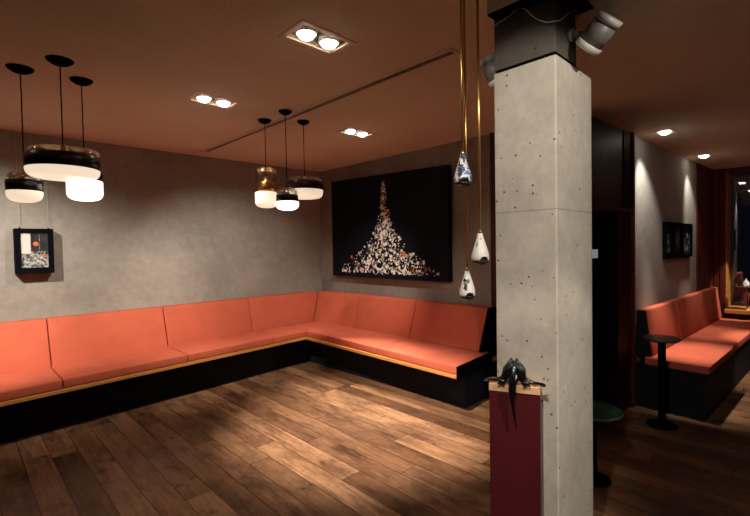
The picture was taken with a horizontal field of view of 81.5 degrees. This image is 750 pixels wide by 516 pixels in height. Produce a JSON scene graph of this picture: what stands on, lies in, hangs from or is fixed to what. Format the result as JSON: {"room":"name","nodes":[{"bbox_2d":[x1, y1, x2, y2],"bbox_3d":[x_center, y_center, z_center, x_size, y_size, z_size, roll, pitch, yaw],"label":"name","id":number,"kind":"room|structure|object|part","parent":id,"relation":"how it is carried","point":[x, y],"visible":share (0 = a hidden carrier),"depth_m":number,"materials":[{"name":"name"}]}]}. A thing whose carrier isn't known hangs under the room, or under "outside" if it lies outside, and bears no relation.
{"room":"bar lounge","nodes":[
{"label":"bar lounge","id":0,"kind":"room"},
{"bbox_2d":[0,129,321,321],"bbox_3d":[-3.282,0.130,4.167,7.090,2.606,0.150,-2,2,-44],"label":"wall","id":1,"kind":"structure","parent":0,"point":[166,228],"depth_m":4.87,"materials":[{"name":"grey paint"}]},
{"bbox_2d":[0,0,494,171],"bbox_3d":[1.096,-1.282,2.693,11.400,0.140,8.350,-2,2,-44],"label":"ceiling","id":2,"kind":"structure","parent":0,"point":[142,59],"depth_m":2.80,"materials":[{"name":"brown paint"}]},
{"bbox_2d":[4,63,43,202],"bbox_3d":[-2.149,-0.749,2.655,0.186,0.814,0.186,-2,2,-44],"label":"pendant lamp","id":3,"kind":"object","parent":2,"relation":"hanging from","point":[23,189],"visible":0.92,"depth_m":2.62,"materials":[{"name":"black"}]},
{"bbox_3d":[-2.150,-0.809,2.653,0.006,0.632,0.006,-2,2,-22],"label":"cord","id":4,"kind":"part","parent":3,"relation":"part of","materials":[{"name":"black plastic"}]},
{"bbox_2d":[20,171,28,178],"bbox_3d":[-2.145,-0.503,2.661,0.044,0.052,0.044,-2,2,-44],"label":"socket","id":5,"kind":"object","parent":3,"relation":"attached to","point":[24,175],"depth_m":2.65,"materials":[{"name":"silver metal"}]},
{"bbox_3d":[-2.143,-0.375,2.664,0.184,0.066,0.184,-2,2,-44],"label":"lamp shade","id":6,"kind":"part","parent":3,"relation":"part of","materials":[{"name":"beige glass"}]},
{"bbox_2d":[13,133,54,273],"bbox_3d":[-3.192,-0.514,4.054,0.285,1.316,0.120,-2,2,-44],"label":"framed picture","id":7,"kind":"object","parent":2,"relation":"hanging from","point":[33,248],"visible":0.94,"depth_m":4.02,"materials":[{"name":"black paint"}]},
{"bbox_3d":[-3.184,-0.064,4.065,0.285,0.415,0.120,-2,2,-44],"label":"frame","id":8,"kind":"part","parent":7,"relation":"part of","materials":[{"name":"black paint"}]},
{"bbox_2d":[20,233,48,267],"bbox_3d":[-3.186,-0.070,4.067,0.201,0.318,0.106,-2,2,-44],"label":"print","id":9,"kind":"object","parent":7,"relation":"attached to","point":[34,247],"depth_m":4.03,"materials":[{"name":"multicoloured paper"}]},
{"bbox_2d":[23,55,100,181],"bbox_3d":[-1.837,-0.811,2.552,0.372,0.694,0.372,-2,2,-44],"label":"pendant lamp","id":10,"kind":"object","parent":2,"relation":"hanging from","point":[53,162],"visible":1,"depth_m":2.46,"materials":[{"name":"black"}]},
{"bbox_3d":[-1.837,-0.872,2.551,0.006,0.512,0.006,-2,2,-22],"label":"cord","id":11,"kind":"part","parent":10,"relation":"part of","materials":[{"name":"black plastic"}]},
{"bbox_3d":[-1.831,-0.492,2.560,0.368,0.056,0.368,-2,2,-44],"label":"lamp shade","id":12,"kind":"part","parent":10,"relation":"part of","materials":[{"name":"beige glass"}]},
{"bbox_2d":[66,76,102,200],"bbox_3d":[-1.915,-0.770,2.857,0.204,0.788,0.204,-2,2,-44],"label":"pendant lamp","id":13,"kind":"object","parent":2,"relation":"hanging from","point":[91,190],"visible":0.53,"depth_m":2.81,"materials":[{"name":"black"}]},
{"bbox_3d":[-1.916,-0.860,2.855,0.006,0.549,0.006,-2,2,-22],"label":"cord","id":14,"kind":"part","parent":13,"relation":"part of","materials":[{"name":"black plastic"}]},
{"bbox_3d":[-1.909,-0.441,2.865,0.204,0.128,0.204,-2,2,-44],"label":"lamp shade","id":15,"kind":"part","parent":13,"relation":"part of","materials":[{"name":"white glass"}]},
{"bbox_2d":[185,92,241,109],"bbox_3d":[-1.221,-1.213,3.294,0.354,0.099,0.224,-2,2,-44],"label":"recessed light","id":16,"kind":"object","parent":2,"relation":"in","point":[203,98],"visible":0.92,"depth_m":3.29,"materials":[{"name":"beige paint"}]},
{"bbox_2d":[255,118,276,207],"bbox_3d":[-0.956,-0.823,3.807,0.194,0.764,0.194,-2,2,-44],"label":"pendant lamp","id":17,"kind":"object","parent":2,"relation":"hanging from","point":[265,197],"visible":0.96,"depth_m":3.76,"materials":[{"name":"black"}]},
{"bbox_3d":[-0.958,-0.927,3.804,0.006,0.496,0.006,-2,2,-22],"label":"cord","id":18,"kind":"part","parent":17,"relation":"part of","materials":[{"name":"black plastic"}]},
{"bbox_3d":[-0.951,-0.507,3.814,0.194,0.132,0.194,-2,2,-44],"label":"lamp shade","id":19,"kind":"part","parent":17,"relation":"part of","materials":[{"name":"beige glass"}]},
{"bbox_2d":[276,109,298,210],"bbox_3d":[-0.727,-0.798,3.569,0.188,0.810,0.188,-2,2,-44],"label":"pendant lamp","id":20,"kind":"object","parent":2,"relation":"hanging from","point":[286,201],"visible":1,"depth_m":3.52,"materials":[{"name":"black"}]},
{"bbox_3d":[-0.728,-0.854,3.568,0.006,0.637,0.006,-2,2,-22],"label":"cord","id":21,"kind":"part","parent":20,"relation":"part of","materials":[{"name":"black plastic"}]},
{"bbox_3d":[-0.721,-0.428,3.578,0.188,0.070,0.188,-2,2,-44],"label":"lamp shade","id":22,"kind":"part","parent":20,"relation":"part of","materials":[{"name":"white glass"}]},
{"bbox_2d":[286,119,322,199],"bbox_3d":[-0.629,-0.870,3.864,0.328,0.684,0.328,-2,2,-44],"label":"pendant lamp","id":23,"kind":"object","parent":2,"relation":"hanging from","point":[308,187],"visible":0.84,"depth_m":3.76,"materials":[{"name":"black"}]},
{"bbox_3d":[-0.630,-0.938,3.863,0.006,0.488,0.006,0,2,23],"label":"cord","id":24,"kind":"part","parent":23,"relation":"part of","materials":[{"name":"black plastic"}]},
{"bbox_3d":[-0.624,-0.565,3.872,0.325,0.074,0.325,-2,2,-44],"label":"lamp shade","id":25,"kind":"part","parent":23,"relation":"part of","materials":[{"name":"beige glass"}]},
{"bbox_2d":[278,20,355,55],"bbox_3d":[-0.308,-1.205,2.348,0.354,0.099,0.224,-2,2,-44],"label":"recessed light","id":26,"kind":"object","parent":2,"relation":"in","point":[306,31],"visible":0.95,"depth_m":2.34,"materials":[{"name":"beige paint"}]},
{"bbox_2d":[201,48,459,152],"bbox_3d":[-0.744,-1.229,3.750,0.100,0.056,3.470,-2,2,-44],"label":"ceiling track","id":27,"kind":"object","parent":2,"relation":"attached to","point":[455,53],"visible":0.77,"depth_m":3.15,"materials":[{"name":"beige paint"}]},
{"bbox_2d":[336,127,376,137],"bbox_3d":[-0.181,-1.255,4.276,0.354,0.099,0.224,-2,2,-44],"label":"recessed light","id":28,"kind":"object","parent":2,"relation":"in","point":[350,131],"visible":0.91,"depth_m":4.27,"materials":[{"name":"beige paint"}]},
{"bbox_2d":[454,0,471,186],"bbox_3d":[0.357,-0.735,1.791,0.073,0.883,0.073,-2,2,-44],"label":"light","id":29,"kind":"object","parent":2,"relation":"hanging from","point":[462,177],"visible":1,"depth_m":1.78,"materials":[{"name":"blue ceramic"}]},
{"bbox_3d":[0.356,-0.791,1.790,0.010,0.747,0.010,-2,2,-44],"label":"rod","id":30,"kind":"part","parent":29,"relation":"part of","materials":[{"name":"gold metal"}]},
{"bbox_2d":[459,0,475,299],"bbox_3d":[0.393,-0.498,1.885,0.070,1.363,0.070,0,2,40],"label":"light","id":31,"kind":"object","parent":2,"relation":"hanging from","point":[467,291],"visible":1,"depth_m":1.88,"materials":[{"name":"white ceramic"}]},
{"bbox_3d":[0.392,-0.552,1.883,0.010,1.232,0.010,0,2,40],"label":"rod","id":32,"kind":"part","parent":31,"relation":"part of","materials":[{"name":"gold metal"}]},
{"bbox_2d":[471,0,488,264],"bbox_3d":[0.437,-0.575,1.833,0.074,1.209,0.074,0,2,34],"label":"light","id":33,"kind":"object","parent":2,"relation":"hanging from","point":[480,254],"visible":1,"depth_m":1.83,"materials":[{"name":"white ceramic"}]},
{"bbox_3d":[0.436,-0.632,1.831,0.010,1.071,0.010,0,2,34],"label":"rod","id":34,"kind":"part","parent":33,"relation":"part of","materials":[{"name":"gold metal"}]},
{"bbox_2d":[0,361,749,515],"bbox_3d":[1.143,1.452,2.761,11.400,0.120,8.350,-2,2,-44],"label":"floor","id":35,"kind":"structure","parent":0,"point":[307,438],"depth_m":3.08,"materials":[{"name":"brown wood"}]},
{"bbox_2d":[0,291,317,442],"bbox_3d":[-2.383,0.989,4.166,5.227,0.858,1.104,-2,2,-44],"label":"bench","id":36,"kind":"object","parent":35,"relation":"on","point":[56,372],"visible":0.99,"depth_m":4.30,"materials":[{"name":"orange fabric"}]},
{"bbox_2d":[0,318,50,373],"bbox_3d":[-3.409,0.800,3.695,1.023,0.423,0.348,-2,2,-44],"label":"backrest cushion","id":37,"kind":"object","parent":36,"relation":"on","point":[25,345],"depth_m":3.90,"materials":[{"name":"orange fabric"}]},
{"bbox_2d":[0,366,61,401],"bbox_3d":[-3.075,1.033,3.353,1.013,0.077,0.712,-2,2,-44],"label":"seat cushion","id":38,"kind":"object","parent":36,"relation":"on","point":[19,384],"depth_m":3.47,"materials":[{"name":"orange fabric"}]},
{"bbox_2d":[46,306,167,364],"bbox_3d":[-2.687,0.770,4.428,1.023,0.423,0.302,-2,2,-44],"label":"backrest cushion","id":39,"kind":"object","parent":36,"relation":"on","point":[80,337],"depth_m":4.35,"materials":[{"name":"orange fabric"}]},
{"bbox_2d":[51,346,186,387],"bbox_3d":[-2.389,1.003,4.113,1.018,0.077,0.672,-2,2,-44],"label":"seat cushion","id":40,"kind":"object","parent":36,"relation":"on","point":[86,371],"depth_m":4.00,"materials":[{"name":"orange fabric"}]},
{"bbox_2d":[160,298,251,344],"bbox_3d":[-1.966,0.739,5.161,1.018,0.423,0.256,-2,2,-44],"label":"backrest cushion","id":41,"kind":"object","parent":36,"relation":"on","point":[199,321],"depth_m":5.08,"materials":[{"name":"orange fabric"}]},
{"bbox_2d":[168,331,273,361],"bbox_3d":[-1.700,0.972,4.875,1.018,0.077,0.631,-2,2,-44],"label":"seat cushion","id":42,"kind":"object","parent":36,"relation":"on","point":[211,347],"depth_m":4.77,"materials":[{"name":"orange fabric"}]},
{"bbox_2d":[252,326,305,342],"bbox_3d":[-1.198,0.949,5.438,0.473,0.077,0.565,-2,2,-44],"label":"seat cushion","id":43,"kind":"object","parent":36,"relation":"on","point":[279,334],"depth_m":5.34,"materials":[{"name":"orange fabric"}]},
{"bbox_2d":[247,291,317,330],"bbox_3d":[-1.218,0.707,5.919,1.099,0.423,0.210,-2,2,-44],"label":"backrest cushion","id":44,"kind":"object","parent":36,"relation":"on","point":[279,310],"depth_m":5.81,"materials":[{"name":"orange fabric"}]},
{"bbox_2d":[286,290,496,407],"bbox_3d":[-0.001,0.922,5.047,0.896,0.865,2.924,-2,2,-44],"label":"bench","id":45,"kind":"object","parent":35,"relation":"on","point":[438,350],"visible":0.94,"depth_m":4.64,"materials":[{"name":"orange fabric"}]},
{"bbox_2d":[286,321,357,340],"bbox_3d":[-0.692,0.935,5.641,0.550,0.077,0.868,-2,2,-44],"label":"seat cushion","id":46,"kind":"object","parent":45,"relation":"on","point":[317,330],"depth_m":5.54,"materials":[{"name":"orange fabric"}]},
{"bbox_2d":[314,290,366,326],"bbox_3d":[-0.501,0.693,5.989,0.288,0.423,0.873,-2,2,-44],"label":"backrest cushion","id":47,"kind":"object","parent":45,"relation":"on","point":[337,308],"depth_m":5.90,"materials":[{"name":"orange fabric"}]},
{"bbox_2d":[326,329,410,353],"bbox_3d":[-0.090,0.941,4.993,0.590,0.077,0.888,-2,2,-44],"label":"seat cushion","id":48,"kind":"object","parent":45,"relation":"on","point":[362,341],"depth_m":4.91,"materials":[{"name":"orange fabric"}]},
{"bbox_2d":[353,294,420,337],"bbox_3d":[0.142,0.699,5.327,0.288,0.423,0.958,-2,2,-44],"label":"backrest cushion","id":49,"kind":"object","parent":45,"relation":"on","point":[393,316],"depth_m":5.24,"materials":[{"name":"orange fabric"}]},
{"bbox_2d":[377,339,487,374],"bbox_3d":[0.564,0.948,4.290,0.633,0.077,1.017,-2,2,-44],"label":"seat cushion","id":50,"kind":"object","parent":45,"relation":"on","point":[431,355],"depth_m":4.14,"materials":[{"name":"orange fabric"}]},
{"bbox_2d":[410,300,490,350],"bbox_3d":[0.804,0.704,4.646,0.288,0.423,0.928,-2,2,-44],"label":"backrest cushion","id":51,"kind":"object","parent":45,"relation":"on","point":[459,325],"depth_m":4.57,"materials":[{"name":"orange fabric"}]},
{"bbox_3d":[1.114,0.733,4.266,0.374,0.485,0.034,-2,2,-44],"label":"panel","id":52,"kind":"part","parent":45,"relation":"part of","materials":[{"name":"black wood"}]},
{"bbox_2d":[489,377,540,515],"bbox_3d":[0.579,0.966,1.790,0.196,0.919,0.090,0,2,22],"label":"display stand","id":53,"kind":"object","parent":35,"relation":"on","point":[515,451],"visible":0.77,"depth_m":1.75,"materials":[{"name":"red paint"}]},
{"bbox_2d":[483,358,545,425],"bbox_3d":[0.561,0.533,1.753,0.239,0.262,0.097,0,2,22],"label":"animal sculpture","id":54,"kind":"object","parent":53,"relation":"on","point":[513,371],"visible":1,"depth_m":1.72,"materials":[{"name":"black metal"}]},
{"bbox_3d":[0.493,0.485,1.777,0.100,0.039,0.029,-1,1,13],"label":"arm","id":55,"kind":"part","parent":54,"relation":"part of","materials":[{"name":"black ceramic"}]},
{"bbox_3d":[0.627,0.484,1.724,0.100,0.039,0.029,0,2,30],"label":"arm","id":56,"kind":"part","parent":54,"relation":"part of","materials":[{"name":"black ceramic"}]},
{"bbox_2d":[487,0,593,515],"bbox_3d":[0.800,0.190,1.944,0.540,2.455,0.340,-2,2,-44],"label":"concrete column","id":57,"kind":"structure","parent":35,"relation":"on","point":[542,100],"depth_m":1.81,"materials":[{"name":"grey concrete"}]},
{"bbox_2d":[479,51,496,88],"bbox_3d":[0.554,-0.874,2.025,0.150,0.164,0.118,-1,1,10],"label":"spotlight","id":58,"kind":"object","parent":57,"relation":"attached to","point":[487,63],"visible":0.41,"depth_m":1.99,"materials":[{"name":"grey paint"}]},
{"bbox_2d":[489,10,516,28],"bbox_3d":[0.541,-1.010,1.841,0.006,0.033,0.134,-2,2,-43],"label":"power cable","id":59,"kind":"object","parent":57,"relation":"attached to","point":[515,10],"visible":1,"depth_m":1.84,"materials":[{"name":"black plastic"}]},
{"bbox_3d":[0.689,-1.030,1.818,0.278,0.006,0.329,-2,2,-44],"label":"ceiling plate","id":60,"kind":"part","parent":57,"relation":"part of","materials":[{"name":"black metal"}]},
{"bbox_2d":[521,8,575,22],"bbox_3d":[0.717,-0.974,1.793,0.188,0.109,0.154,-2,2,-44],"label":"power cable","id":61,"kind":"object","parent":57,"relation":"attached to","point":[521,8],"visible":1,"depth_m":1.73,"materials":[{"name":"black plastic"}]},
{"bbox_2d":[566,8,622,56],"bbox_3d":[0.874,-0.890,1.733,0.113,0.168,0.206,-2,2,-34],"label":"spotlight","id":62,"kind":"object","parent":57,"relation":"attached to","point":[603,26],"visible":1,"depth_m":1.69,"materials":[{"name":"grey paint"}]},
{"bbox_2d":[592,228,605,400],"bbox_3d":[1.937,0.534,4.131,0.700,1.620,0.322,-2,2,-44],"label":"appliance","id":63,"kind":"object","parent":35,"relation":"on","point":[598,234],"visible":0.2,"depth_m":4.08,"materials":[{"name":"black"}]},
{"bbox_2d":[593,400,623,487],"bbox_3d":[1.369,1.163,2.730,0.332,0.452,0.332,-2,2,-44],"label":"bar stool","id":64,"kind":"object","parent":35,"relation":"on","point":[602,411],"visible":0.48,"depth_m":2.69,"materials":[{"name":"green paint"}]},
{"bbox_3d":[1.365,0.951,2.724,0.326,0.027,0.326,-2,2,-44],"label":"seat","id":65,"kind":"part","parent":64,"relation":"part of","materials":[{"name":"green paint"}]},
{"bbox_2d":[643,334,680,430],"bbox_3d":[2.317,0.996,3.515,0.258,0.714,0.258,-2,2,-44],"label":"side table","id":66,"kind":"object","parent":35,"relation":"on","point":[661,423],"visible":1,"depth_m":3.49,"materials":[{"name":"metal"}]},
{"bbox_3d":[2.317,1.002,3.515,0.100,0.678,0.100,-2,2,-44],"label":"post","id":67,"kind":"part","parent":66,"relation":"part of","materials":[{"name":"black metal"}]},
{"bbox_2d":[636,287,749,420],"bbox_3d":[3.645,0.866,4.729,2.930,0.868,0.546,-2,2,-42],"label":"bench","id":68,"kind":"object","parent":35,"relation":"on","point":[712,355],"visible":0.88,"depth_m":4.01,"materials":[{"name":"orange fabric"}]},
{"bbox_3d":[2.439,0.679,3.941,0.034,0.410,0.119,-2,2,-42],"label":"panel","id":69,"kind":"part","parent":68,"relation":"part of","materials":[{"name":"black paint"}]},
{"bbox_2d":[639,300,680,355],"bbox_3d":[2.792,0.664,4.252,0.901,0.412,0.122,-2,2,-42],"label":"backrest cushion","id":70,"kind":"object","parent":68,"relation":"on","point":[662,318],"depth_m":4.21,"materials":[{"name":"orange fabric"}]},
{"bbox_2d":[670,293,701,339],"bbox_3d":[3.466,0.638,4.851,0.896,0.412,0.122,-2,2,-42],"label":"backrest cushion","id":71,"kind":"object","parent":68,"relation":"on","point":[688,311],"depth_m":4.79,"materials":[{"name":"orange fabric"}]},
{"bbox_2d":[645,341,732,374],"bbox_3d":[2.941,0.909,4.054,0.976,0.070,0.472,-2,2,-42],"label":"seat cushion","id":72,"kind":"object","parent":68,"relation":"on","point":[683,357],"depth_m":3.88,"materials":[{"name":"orange fabric"}]},
{"bbox_2d":[693,287,721,327],"bbox_3d":[4.198,0.609,5.502,1.056,0.412,0.122,-2,2,-42],"label":"backrest cushion","id":73,"kind":"object","parent":68,"relation":"on","point":[708,298],"depth_m":5.43,"materials":[{"name":"orange fabric"}]},
{"bbox_2d":[681,328,749,352],"bbox_3d":[3.674,0.880,4.711,0.986,0.070,0.463,-2,2,-42],"label":"seat cushion","id":74,"kind":"object","parent":68,"relation":"on","point":[735,339],"depth_m":4.64,"materials":[{"name":"orange fabric"}]},
{"bbox_2d":[704,318,749,332],"bbox_3d":[4.400,0.851,5.362,0.956,0.070,0.455,-2,2,-42],"label":"seat cushion","id":75,"kind":"object","parent":68,"relation":"on","point":[737,325],"depth_m":5.30,"materials":[{"name":"orange fabric"}]},
{"bbox_2d":[320,134,490,305],"bbox_3d":[0.254,0.036,5.504,0.150,2.606,2.860,-2,2,-44],"label":"wall","id":76,"kind":"structure","parent":0,"point":[449,153],"depth_m":4.87,"materials":[{"name":"paint"}]},
{"bbox_2d":[331,165,452,281],"bbox_3d":[0.117,-0.406,5.459,0.077,1.325,2.010,-2,2,-44],"label":"painting","id":77,"kind":"object","parent":76,"relation":"attached to","point":[397,225],"visible":1,"depth_m":5.27,"materials":[{"name":"black fabric"}]},
{"bbox_2d":[489,132,495,306],"bbox_3d":[1.261,0.045,4.440,0.190,2.606,0.070,-2,2,-44],"label":"trim","id":78,"kind":"structure","parent":76,"relation":"attached to","point":[491,135],"depth_m":4.37,"materials":[{"name":"brown wood"}]},
{"bbox_2d":[487,0,749,169],"bbox_3d":[4.034,-1.188,2.725,6.350,0.150,4.300,-2,2,-44],"label":"ceiling","id":79,"kind":"structure","parent":0,"point":[683,66],"depth_m":2.52,"materials":[{"name":"brown paint"}]},
{"bbox_2d":[652,128,677,135],"bbox_3d":[2.567,-1.141,3.852,0.194,0.099,0.154,-2,2,-44],"label":"recessed light","id":80,"kind":"object","parent":79,"relation":"in","point":[667,131],"visible":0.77,"depth_m":3.83,"materials":[{"name":"beige paint"}]},
{"bbox_2d":[694,154,712,157],"bbox_3d":[3.753,-1.189,4.963,0.194,0.099,0.154,-2,2,-44],"label":"recessed light","id":81,"kind":"object","parent":79,"relation":"in","point":[705,155],"visible":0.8,"depth_m":4.93,"materials":[{"name":"beige paint"}]},
{"bbox_2d":[591,116,695,411],"bbox_3d":[2.521,0.096,4.561,3.390,2.455,0.700,-2,2,-42],"label":"wall","id":82,"kind":"structure","parent":0,"point":[665,180],"depth_m":3.99,"materials":[{"name":"paint"}]},
{"bbox_2d":[592,133,635,406],"bbox_3d":[1.917,0.129,3.625,0.997,2.455,0.140,-2,2,-42],"label":"trim","id":83,"kind":"structure","parent":82,"relation":"attached to","point":[600,208],"depth_m":3.89,"materials":[{"name":"red wood"}]},
{"bbox_2d":[662,222,673,258],"bbox_3d":[3.096,-0.185,4.593,0.285,0.385,0.032,-2,2,-42],"label":"framed picture","id":84,"kind":"object","parent":82,"relation":"attached to","point":[667,227],"visible":1,"depth_m":4.56,"materials":[{"name":"black paint"}]},
{"bbox_2d":[667,225,671,254],"bbox_3d":[3.093,-0.185,4.597,0.215,0.315,0.018,-2,2,-42],"label":"print","id":85,"kind":"object","parent":84,"relation":"attached to","point":[669,227],"depth_m":4.61,"materials":[{"name":"grey"}]},
{"bbox_2d":[674,222,681,257],"bbox_3d":[3.321,-0.194,4.792,0.305,0.385,0.032,-2,2,-42],"label":"framed picture","id":86,"kind":"object","parent":82,"relation":"attached to","point":[677,226],"visible":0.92,"depth_m":4.81,"materials":[{"name":"black paint"}]},
{"bbox_2d":[675,226,679,254],"bbox_3d":[3.317,-0.194,4.796,0.235,0.315,0.019,-2,2,-42],"label":"print","id":87,"kind":"object","parent":86,"relation":"attached to","point":[677,228],"depth_m":4.81,"materials":[{"name":"grey"}]},
{"bbox_2d":[682,223,692,256],"bbox_3d":[3.605,-0.205,5.045,0.445,0.385,0.032,-2,2,-42],"label":"framed picture","id":88,"kind":"object","parent":82,"relation":"attached to","point":[687,229],"visible":0.91,"depth_m":5.07,"materials":[{"name":"black paint"}]},
{"bbox_2d":[683,227,690,253],"bbox_3d":[3.601,-0.205,5.049,0.375,0.315,0.018,-2,2,-42],"label":"print","id":89,"kind":"object","parent":88,"relation":"attached to","point":[686,230],"depth_m":5.06,"materials":[{"name":"grey paper"}]},
{"bbox_2d":[696,163,712,290],"bbox_3d":[4.341,0.033,5.812,1.007,2.455,0.152,-2,2,-42],"label":"boards","id":90,"kind":"object","parent":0,"point":[704,175],"visible":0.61,"depth_m":5.64,"materials":[{"name":"red wood"}]},
{"bbox_2d":[713,166,749,319],"bbox_3d":[6.193,0.030,4.667,0.420,2.455,4.062,-2,2,-44],"label":"wall window","id":91,"kind":"structure","parent":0,"point":[719,175],"depth_m":5.91,"materials":[{"name":"red wood"}]},
{"bbox_2d":[724,171,749,314],"bbox_3d":[5.713,-0.215,5.072,0.530,1.900,2.514,-2,2,-44],"label":"window","id":92,"kind":"structure","parent":91,"relation":"attached to","point":[732,309],"depth_m":5.96,"materials":[{"name":"brown wood"}]},
{"bbox_3d":[5.867,-0.246,5.244,0.012,1.850,2.466,-2,2,-44],"label":"pane","id":93,"kind":"part","parent":92,"relation":"part of","materials":[{"name":"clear glass"}]},
{"bbox_3d":[5.729,0.710,5.095,0.530,0.050,2.514,-2,2,-44],"label":"sill","id":94,"kind":"part","parent":92,"relation":"part of","materials":[{"name":"brown wood"}]},
{"bbox_2d":[736,285,749,310],"bbox_3d":[4.891,0.521,5.720,0.244,0.325,0.244,-2,2,-44],"label":"cake stand","id":95,"kind":"object","parent":92,"relation":"on","point":[747,287],"visible":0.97,"depth_m":5.71,"materials":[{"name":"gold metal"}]},
{"bbox_3d":[4.891,0.531,5.720,0.120,0.305,0.120,-2,2,-44],"label":"stem","id":96,"kind":"part","parent":95,"relation":"part of","materials":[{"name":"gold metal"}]},
{"bbox_2d":[743,279,749,285],"bbox_3d":[4.877,0.320,5.718,0.072,0.105,0.072,-2,2,-44],"label":"lidded jar","id":97,"kind":"object","parent":95,"relation":"on","point":[745,283],"visible":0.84,"depth_m":5.70,"materials":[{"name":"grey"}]}
]}

